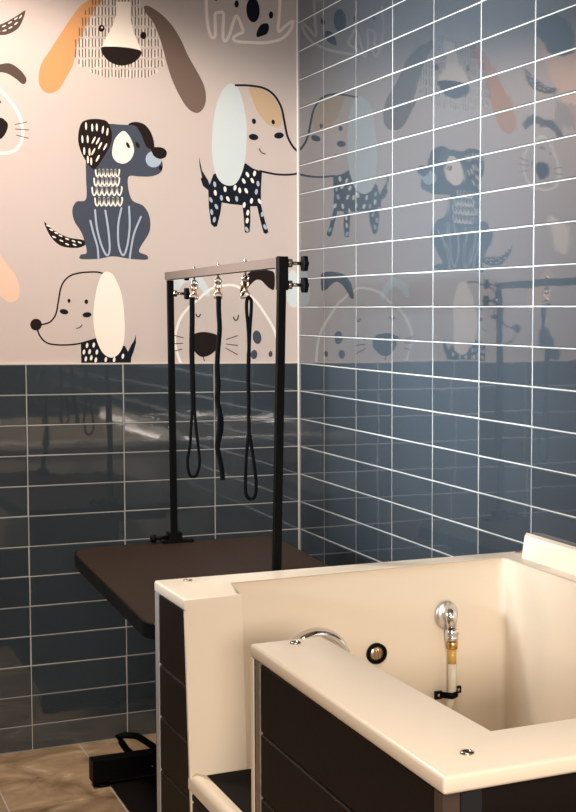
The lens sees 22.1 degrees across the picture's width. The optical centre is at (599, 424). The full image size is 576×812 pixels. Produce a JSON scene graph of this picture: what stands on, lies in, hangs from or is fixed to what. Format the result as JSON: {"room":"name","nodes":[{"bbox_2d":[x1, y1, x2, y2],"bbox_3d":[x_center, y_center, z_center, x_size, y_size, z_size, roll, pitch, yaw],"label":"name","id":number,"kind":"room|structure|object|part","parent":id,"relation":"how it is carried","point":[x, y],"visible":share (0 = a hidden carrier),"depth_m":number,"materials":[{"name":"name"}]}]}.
{"room":"dog grooming salon","nodes":[
{"label":"dog grooming salon","id":0,"kind":"room"},
{"bbox_2d":[0,733,155,811],"bbox_3d":[-0.916,1.467,0.532,4.700,0.120,8.500,-2,5,-30],"label":"floor","id":1,"kind":"structure","parent":0,"point":[51,779],"depth_m":4.38,"materials":[{"name":"beige tile"}]},
{"bbox_2d":[110,775,156,811],"bbox_3d":[-0.958,1.144,3.989,0.578,0.006,1.230,-2,5,-30],"label":"floor mat","id":2,"kind":"object","parent":1,"relation":"on","point":[139,794],"visible":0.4,"depth_m":4.27,"materials":[{"name":"black rubber"}]},
{"bbox_2d":[75,536,328,787],"bbox_3d":[-1.065,0.776,3.954,0.660,0.742,1.393,-2,5,-30],"label":"table","id":3,"kind":"object","parent":1,"relation":"on","point":[125,576],"visible":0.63,"depth_m":4.10,"materials":[{"name":"brown rubber"}]},
{"bbox_2d":[150,256,308,570],"bbox_3d":[-1.053,-0.017,3.855,0.154,0.854,1.235,-2,5,-29],"label":"rack","id":4,"kind":"object","parent":3,"relation":"on","point":[281,264],"visible":0.93,"depth_m":3.36,"materials":[{"name":"black metal"}]},
{"bbox_3d":[-1.325,-0.040,4.378,0.023,0.814,0.018,-2,5,-30],"label":"post","id":5,"kind":"part","parent":4,"relation":"part of","materials":[{"name":"black metal"}]},
{"bbox_3d":[-1.302,-0.407,4.362,0.034,0.020,0.020,-2,5,-30],"label":"knob stem","id":6,"kind":"part","parent":4,"relation":"part of","materials":[{"name":"silver metal"}]},
{"bbox_3d":[-1.279,-0.407,4.375,0.013,0.036,0.040,-2,5,-30],"label":"knob","id":7,"kind":"part","parent":4,"relation":"part of","materials":[{"name":"black plastic"}]},
{"bbox_2d":[186,283,200,477],"bbox_3d":[-1.181,-0.127,4.096,0.043,0.567,0.013,-2,5,-30],"label":"leash","id":8,"kind":"object","parent":4,"relation":"hanging from","point":[191,299],"visible":1,"depth_m":4.09,"materials":[{"name":"black fabric"}]},
{"bbox_2d":[213,281,224,479],"bbox_3d":[-1.041,-0.120,3.861,0.028,0.545,0.012,-2,5,-30],"label":"leash","id":9,"kind":"object","parent":4,"relation":"hanging from","point":[220,422],"visible":1,"depth_m":3.85,"materials":[{"name":"black fabric"}]},
{"bbox_2d":[240,278,257,500],"bbox_3d":[-0.901,-0.089,3.627,0.042,0.572,0.012,-2,5,-30],"label":"leash","id":10,"kind":"object","parent":4,"relation":"hanging from","point":[248,315],"visible":1,"depth_m":3.62,"materials":[{"name":"black fabric"}]},
{"bbox_3d":[-0.754,-0.358,3.332,0.022,0.076,0.005,-2,5,-30],"label":"plate","id":11,"kind":"part","parent":4,"relation":"part of","materials":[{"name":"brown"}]},
{"bbox_3d":[-0.759,0.028,3.345,0.036,0.847,0.018,-2,5,-30],"label":"post","id":12,"kind":"part","parent":4,"relation":"part of","materials":[{"name":"black metal"}]},
{"bbox_3d":[-0.722,-0.332,3.337,0.034,0.020,0.020,-2,5,-30],"label":"knob stem","id":13,"kind":"part","parent":4,"relation":"part of","materials":[{"name":"silver metal"}]},
{"bbox_3d":[-0.722,-0.382,3.333,0.034,0.020,0.020,-2,5,-30],"label":"knob stem","id":14,"kind":"part","parent":4,"relation":"part of","materials":[{"name":"silver metal"}]},
{"bbox_3d":[-0.700,-0.332,3.350,0.013,0.036,0.040,-2,5,-30],"label":"knob","id":15,"kind":"part","parent":4,"relation":"part of","materials":[{"name":"black plastic"}]},
{"bbox_3d":[-0.699,-0.383,3.346,0.013,0.036,0.040,-2,5,-30],"label":"knob","id":16,"kind":"part","parent":4,"relation":"part of","materials":[{"name":"black plastic"}]},
{"bbox_2d":[154,533,575,811],"bbox_3d":[-0.203,0.792,2.716,0.920,0.917,1.528,-2,5,-30],"label":"tub","id":17,"kind":"object","parent":1,"relation":"on","point":[442,684],"visible":1,"depth_m":2.96,"materials":[{"name":"beige plastic"}]},
{"bbox_3d":[-0.970,0.784,3.133,0.018,0.835,0.026,-2,5,-30],"label":"corner trim","id":18,"kind":"part","parent":17,"relation":"part of","materials":[{"name":"silver metal"}]},
{"bbox_3d":[-0.902,0.791,3.023,0.014,0.830,0.231,-2,5,-32],"label":"panel","id":19,"kind":"part","parent":17,"relation":"part of","materials":[{"name":"brown"}]},
{"bbox_3d":[-0.729,1.001,2.749,0.014,0.457,0.440,-2,5,-31],"label":"panel","id":20,"kind":"part","parent":17,"relation":"part of","materials":[{"name":"brown"}]},
{"bbox_2d":[207,769,251,811],"bbox_3d":[-0.651,0.743,2.777,0.134,0.011,0.406,-2,5,-30],"label":"rubber mat","id":21,"kind":"object","parent":17,"relation":"in","point":[236,785],"visible":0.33,"depth_m":2.86,"materials":[{"name":"black rubber"}]},
{"bbox_3d":[-0.611,0.833,2.543,0.015,0.835,0.011,-2,5,-30],"label":"corner post","id":22,"kind":"part","parent":17,"relation":"part of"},
{"bbox_3d":[-0.602,0.834,2.527,0.016,0.835,0.024,-2,5,-30],"label":"corner trim","id":23,"kind":"part","parent":17,"relation":"part of","materials":[{"name":"metal"}]},
{"bbox_3d":[-0.404,0.860,2.193,0.014,0.830,0.754,-2,5,-30],"label":"panel","id":24,"kind":"part","parent":17,"relation":"part of","materials":[{"name":"brown"}]},
{"bbox_3d":[-0.202,0.894,1.859,0.024,0.843,0.027,-2,5,-30],"label":"corner post","id":25,"kind":"part","parent":17,"relation":"part of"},
{"bbox_2d":[434,600,460,709],"bbox_3d":[-0.356,0.562,3.378,0.068,0.282,0.040,-2,5,-30],"label":"faucet","id":26,"kind":"object","parent":17,"relation":"attached to","point":[447,613],"depth_m":3.38,"materials":[{"name":"silver metal"}]},
{"bbox_3d":[-0.177,0.893,1.870,0.030,0.843,0.027,-2,5,-30],"label":"corner post","id":27,"kind":"part","parent":17,"relation":"part of","materials":[{"name":"black"}]},
{"bbox_3d":[0.205,0.876,2.088,0.852,0.829,0.016,-2,5,-30],"label":"panel","id":28,"kind":"part","parent":17,"relation":"part of","materials":[{"name":"brown"}]},
{"bbox_2d":[522,533,575,575],"bbox_3d":[0.177,0.354,2.892,0.064,0.059,1.500,-2,5,-30],"label":"backsplash","id":29,"kind":"structure","parent":17,"relation":"attached to","point":[541,550],"depth_m":3.37,"materials":[{"name":"white plastic"}]},
{"bbox_2d":[0,363,297,753],"bbox_3d":[-3.010,-0.385,4.003,4.400,3.000,0.151,-2,5,-30],"label":"wall","id":30,"kind":"structure","parent":0,"point":[84,448],"depth_m":4.76,"materials":[{"name":"blue tile"}]},
{"bbox_2d":[0,0,297,362],"bbox_3d":[-2.968,-1.020,3.897,4.400,1.716,0.001,-2,5,-30],"label":"wallpaper","id":31,"kind":"object","parent":30,"relation":"attached to","point":[141,141],"visible":0.98,"depth_m":4.75,"materials":[{"name":"beige"}]},
{"bbox_2d":[0,362,297,363],"bbox_3d":[-2.979,-0.165,3.958,4.396,0.004,0.006,-2,5,-30],"label":"trim","id":32,"kind":"structure","parent":30,"relation":"attached to","point":[175,362],"depth_m":4.79,"materials":[{"name":"beige"}]},
{"bbox_2d":[298,0,575,565],"bbox_3d":[1.027,-0.155,1.630,0.151,3.000,8.350,-2,5,-30],"label":"wall","id":33,"kind":"structure","parent":0,"point":[437,138],"depth_m":4.00,"materials":[{"name":"blue tile"}]},
{"bbox_2d":[296,0,299,549],"bbox_3d":[-1.076,-0.438,5.050,0.009,3.000,0.009,-2,5,-30],"label":"trim","id":34,"kind":"structure","parent":33,"relation":"attached to","point":[297,22],"depth_m":5.04,"materials":[{"name":"grey"}]}
]}

